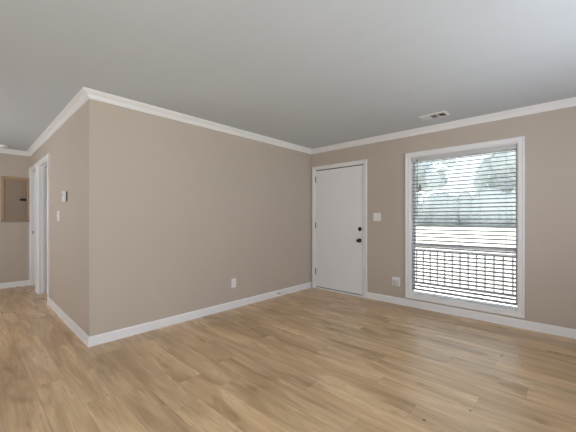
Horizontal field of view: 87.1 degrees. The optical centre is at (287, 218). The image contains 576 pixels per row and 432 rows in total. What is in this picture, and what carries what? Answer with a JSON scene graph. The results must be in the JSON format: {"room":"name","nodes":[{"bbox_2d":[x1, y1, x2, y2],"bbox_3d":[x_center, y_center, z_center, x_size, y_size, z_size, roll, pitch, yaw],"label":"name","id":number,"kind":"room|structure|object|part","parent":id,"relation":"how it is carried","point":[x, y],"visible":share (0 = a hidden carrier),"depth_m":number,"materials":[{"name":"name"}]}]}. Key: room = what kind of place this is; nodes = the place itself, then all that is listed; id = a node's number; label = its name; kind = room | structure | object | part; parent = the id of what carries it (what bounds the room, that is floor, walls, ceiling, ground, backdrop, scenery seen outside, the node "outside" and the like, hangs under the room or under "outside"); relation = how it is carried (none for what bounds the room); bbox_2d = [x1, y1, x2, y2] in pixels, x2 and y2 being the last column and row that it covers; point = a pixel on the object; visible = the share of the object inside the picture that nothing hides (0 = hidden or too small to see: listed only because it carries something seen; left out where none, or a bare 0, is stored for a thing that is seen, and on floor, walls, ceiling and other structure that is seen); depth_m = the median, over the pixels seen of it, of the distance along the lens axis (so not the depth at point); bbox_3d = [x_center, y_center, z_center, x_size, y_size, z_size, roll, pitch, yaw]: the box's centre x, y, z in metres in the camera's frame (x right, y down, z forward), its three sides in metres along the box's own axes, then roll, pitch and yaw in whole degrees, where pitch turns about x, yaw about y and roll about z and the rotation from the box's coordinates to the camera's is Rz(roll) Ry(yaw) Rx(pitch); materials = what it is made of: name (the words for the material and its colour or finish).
{"room":"empty living room","nodes":[
{"label":"empty living room","id":0,"kind":"room"},
{"bbox_2d":[0,153,30,282],"bbox_3d":[-4.575,0.000,5.657,0.100,2.400,6.250,0,0,43],"label":"wall","id":1,"kind":"structure","parent":0,"point":[14,236],"depth_m":5.33,"materials":[{"name":"beige paint"}]},
{"bbox_2d":[0,280,28,288],"bbox_3d":[-5.654,1.154,4.402,0.017,0.092,2.943,0,0,43],"label":"baseboard","id":2,"kind":"structure","parent":1,"relation":"attached to","point":[25,282],"depth_m":5.32,"materials":[{"name":"white paint"}]},
{"bbox_2d":[0,148,29,155],"bbox_3d":[-5.637,-1.163,4.387,0.062,0.074,2.943,0,0,43],"label":"trim","id":3,"kind":"structure","parent":1,"relation":"attached to","point":[2,150],"depth_m":5.30,"materials":[{"name":"white paint"}]},
{"bbox_2d":[1,176,29,221],"bbox_3d":[-4.787,-0.334,5.334,0.028,0.789,0.388,0,0,43],"label":"electrical panel","id":4,"kind":"object","parent":1,"relation":"attached to","point":[14,192],"visible":1,"depth_m":5.32,"materials":[{"name":"brown metal"}]},
{"bbox_3d":[-4.794,-0.336,5.340,0.007,0.681,0.284,0,0,43],"label":"panel door","id":5,"kind":"part","parent":4,"relation":"part of","materials":[{"name":"beige metal"}]},
{"bbox_2d":[31,103,85,332],"bbox_3d":[-3.243,0.000,4.224,3.800,2.400,0.110,0,0,43],"label":"wall","id":6,"kind":"structure","parent":0,"point":[66,148],"depth_m":3.40,"materials":[{"name":"beige paint"}]},
{"bbox_2d":[29,164,36,291],"bbox_3d":[-4.371,0.147,5.277,0.717,2.106,0.133,0,0,43],"label":"door","id":7,"kind":"structure","parent":6,"relation":"in","point":[33,170],"depth_m":5.45,"materials":[{"name":"white paint"}]},
{"bbox_2d":[37,154,48,304],"bbox_3d":[-3.421,0.147,4.837,0.942,2.106,0.799,0,0,43],"label":"door","id":8,"kind":"structure","parent":6,"relation":"in","point":[42,164],"depth_m":4.85,"materials":[{"name":"white paint"}]},
{"bbox_2d":[27,87,88,155],"bbox_3d":[-3.262,-1.163,4.123,3.912,0.074,0.064,0,0,43],"label":"trim","id":9,"kind":"structure","parent":6,"relation":"attached to","point":[80,99],"depth_m":3.53,"materials":[{"name":"white paint"}]},
{"bbox_2d":[56,211,59,220],"bbox_3d":[-2.884,-0.032,3.796,0.116,0.122,0.018,0,0,43],"label":"light switch","id":10,"kind":"object","parent":6,"relation":"attached to","point":[58,212],"visible":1,"depth_m":3.78,"materials":[{"name":"white plastic"}]},
{"bbox_2d":[36,286,88,346],"bbox_3d":[-3.002,1.154,3.909,3.149,0.092,0.017,0,0,43],"label":"baseboard","id":11,"kind":"structure","parent":6,"relation":"attached to","point":[68,321],"depth_m":3.35,"materials":[{"name":"white paint"}]},
{"bbox_2d":[62,191,66,201],"bbox_3d":[-2.578,-0.255,3.496,0.112,0.122,0.035,0,0,43],"label":"thermostat","id":12,"kind":"object","parent":6,"relation":"attached to","point":[64,193],"visible":1,"depth_m":3.46,"materials":[{"name":"plastic"}]},
{"bbox_2d":[86,99,310,336],"bbox_3d":[-0.767,0.000,4.114,0.110,2.400,3.353,0,0,43],"label":"wall","id":13,"kind":"structure","parent":0,"point":[177,211],"depth_m":3.53,"materials":[{"name":"beige paint"}]},
{"bbox_2d":[84,87,311,153],"bbox_3d":[-0.725,-1.163,4.033,0.062,0.074,3.415,0,0,43],"label":"trim","id":14,"kind":"structure","parent":13,"relation":"attached to","point":[93,94],"depth_m":3.51,"materials":[{"name":"white paint"}]},
{"bbox_2d":[88,282,311,346],"bbox_3d":[-0.727,1.154,4.065,0.017,0.092,3.370,0,0,43],"label":"baseboard","id":15,"kind":"structure","parent":13,"relation":"attached to","point":[106,337],"depth_m":3.52,"materials":[{"name":"white paint"}]},
{"bbox_2d":[231,278,235,287],"bbox_3d":[-0.728,0.866,4.069,0.009,0.122,0.076,0,0,43],"label":"wall outlet","id":16,"kind":"object","parent":13,"relation":"attached to","point":[233,281],"visible":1,"depth_m":4.06,"materials":[{"name":"white plastic"}]},
{"bbox_2d":[0,0,575,150],"bbox_3d":[-1.361,-1.260,2.726,8.800,0.120,6.500,0,0,43],"label":"ceiling","id":17,"kind":"structure","parent":0,"point":[311,74],"depth_m":2.30,"materials":[{"name":"white paint"}]},
{"bbox_2d":[419,111,449,120],"bbox_3d":[1.704,-1.196,3.534,0.300,0.009,0.177,0,0,43],"label":"ceiling vent","id":18,"kind":"object","parent":17,"relation":"in","point":[443,113],"visible":1,"depth_m":3.52,"materials":[{"name":"white metal"}]},
{"bbox_2d":[0,285,575,431],"bbox_3d":[-1.361,1.260,2.726,8.800,0.120,6.500,0,0,43],"label":"floor","id":19,"kind":"structure","parent":0,"point":[311,359],"depth_m":2.32,"materials":[{"name":"brown wood"}]},
{"bbox_2d":[311,106,575,328],"bbox_3d":[0.791,0.000,5.059,8.800,2.400,0.150,0,0,43],"label":"wall","id":20,"kind":"structure","parent":0,"point":[550,136],"depth_m":3.27,"materials":[{"name":"beige paint"}]},
{"bbox_2d":[312,159,366,297],"bbox_3d":[0.835,0.152,4.960,1.041,2.096,0.197,0,0,43],"label":"door","id":21,"kind":"structure","parent":20,"relation":"in","point":[339,190],"depth_m":4.91,"materials":[{"name":"white paint"}]},
{"bbox_2d":[373,213,380,220],"bbox_3d":[1.310,-0.024,4.466,0.118,0.118,0.018,0,0,43],"label":"light switch","id":22,"kind":"object","parent":20,"relation":"attached to","point":[376,216],"visible":1,"depth_m":4.47,"materials":[{"name":"white plastic"}]},
{"bbox_2d":[392,277,399,286],"bbox_3d":[1.513,0.890,4.268,0.115,0.125,0.034,0,0,43],"label":"wall outlet","id":23,"kind":"object","parent":20,"relation":"attached to","point":[395,280],"visible":1,"depth_m":4.26,"materials":[{"name":"white plastic"}]},
{"bbox_2d":[311,97,575,153],"bbox_3d":[2.134,-1.163,3.676,4.750,0.074,0.062,0,0,43],"label":"trim","id":24,"kind":"structure","parent":20,"relation":"attached to","point":[569,102],"depth_m":3.69,"materials":[{"name":"white paint"}]},
{"bbox_2d":[405,136,524,318],"bbox_3d":[2.146,0.094,3.792,1.304,1.988,0.172,0,0,43],"label":"window","id":25,"kind":"structure","parent":20,"relation":"in","point":[518,310],"depth_m":3.70,"materials":[{"name":"white paint"}]},
{"bbox_2d":[411,144,516,304],"bbox_3d":[2.128,0.067,3.772,1.160,1.795,0.075,0,0,43],"label":"blind","id":26,"kind":"object","parent":25,"relation":"attached to","point":[512,146],"visible":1,"depth_m":3.74,"materials":[{"name":"grey plastic"}]},
{"bbox_3d":[1.774,0.080,4.112,0.002,1.740,0.055,0,0,43],"label":"ladder cord","id":27,"kind":"part","parent":26,"relation":"part of","materials":[{"name":"white fabric"}]},
{"bbox_3d":[2.132,0.080,3.781,0.002,1.740,0.055,0,0,43],"label":"ladder cord","id":28,"kind":"part","parent":26,"relation":"part of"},
{"bbox_3d":[2.135,0.956,3.779,1.140,0.016,0.050,0,0,43],"label":"rail","id":29,"kind":"part","parent":26,"relation":"part of","materials":[{"name":"white plastic"}]},
{"bbox_3d":[2.487,0.080,3.454,0.002,1.740,0.055,0,0,43],"label":"ladder cord","id":30,"kind":"part","parent":26,"relation":"part of","materials":[{"name":"white fabric"}]},
{"bbox_3d":[2.183,0.094,3.831,1.168,1.832,0.048,0,0,43],"label":"frame","id":31,"kind":"part","parent":25,"relation":"part of","materials":[{"name":"white plastic"}]},
{"bbox_3d":[2.175,0.674,3.823,1.156,0.627,0.020,0,0,43],"label":"sash","id":32,"kind":"part","parent":25,"relation":"part of","materials":[{"name":"white plastic"}]},
{"bbox_3d":[2.191,-0.215,3.840,1.156,1.169,0.020,0,0,43],"label":"sash","id":33,"kind":"part","parent":25,"relation":"part of","materials":[{"name":"white plastic"}]},
{"bbox_2d":[367,292,575,338],"bbox_3d":[2.543,1.154,3.330,3.680,0.092,0.017,0,0,43],"label":"baseboard","id":34,"kind":"structure","parent":20,"relation":"attached to","point":[529,325],"depth_m":3.56,"materials":[{"name":"white paint"}]},
{"label":"outside","id":35,"kind":"structure","parent":0,"visible":0},
{"bbox_2d":[415,224,515,293],"bbox_3d":[10.582,0.329,16.334,90.000,2.601,70.000,0,0,43],"label":"ground","id":36,"kind":"structure","parent":35,"point":[442,228],"depth_m":12.19,"materials":[{"name":"white"}]},
{"bbox_2d":[416,157,457,192],"bbox_3d":[14.453,-5.752,34.293,7.649,12.441,8.141,0,0,43],"label":"tree","id":37,"kind":"object","parent":36,"relation":"on","point":[450,159],"visible":0.18,"depth_m":31.65,"materials":[{"name":"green plant"}]},
{"bbox_2d":[415,284,515,305],"bbox_3d":[2.660,1.400,4.798,8.000,0.200,2.000,0,0,43],"label":"porch slab","id":38,"kind":"object","parent":36,"relation":"on","point":[416,284],"visible":0.11,"depth_m":5.19,"materials":[{"name":"concrete"}]},
{"bbox_2d":[415,248,515,297],"bbox_3d":[2.906,0.910,5.666,5.614,0.780,0.090,0,0,43],"label":"porch railing","id":39,"kind":"object","parent":38,"relation":"on","point":[501,254],"visible":0.1,"depth_m":5.38,"materials":[{"name":"grey paint"}]},
{"bbox_3d":[2.912,0.605,5.661,5.600,0.040,0.070,0,0,43],"label":"rail","id":40,"kind":"part","parent":39,"relation":"part of","materials":[{"name":"grey paint"}]},
{"bbox_3d":[2.912,1.268,5.661,5.600,0.035,0.040,0,0,43],"label":"rail","id":41,"kind":"part","parent":39,"relation":"part of","materials":[{"name":"grey paint"}]},
{"bbox_2d":[416,187,515,225],"bbox_3d":[11.284,-0.585,29.340,33.104,4.295,2.252,0,0,43],"label":"hedge","id":42,"kind":"object","parent":36,"relation":"on","point":[513,191],"visible":0.15,"depth_m":25.22,"materials":[{"name":"green plant"}]},
{"bbox_2d":[474,150,515,192],"bbox_3d":[20.537,-5.127,27.622,7.198,11.302,7.408,0,0,43],"label":"tree","id":43,"kind":"object","parent":36,"relation":"on","point":[500,154],"visible":0.21,"depth_m":26.61,"materials":[{"name":"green plant"}]}
]}

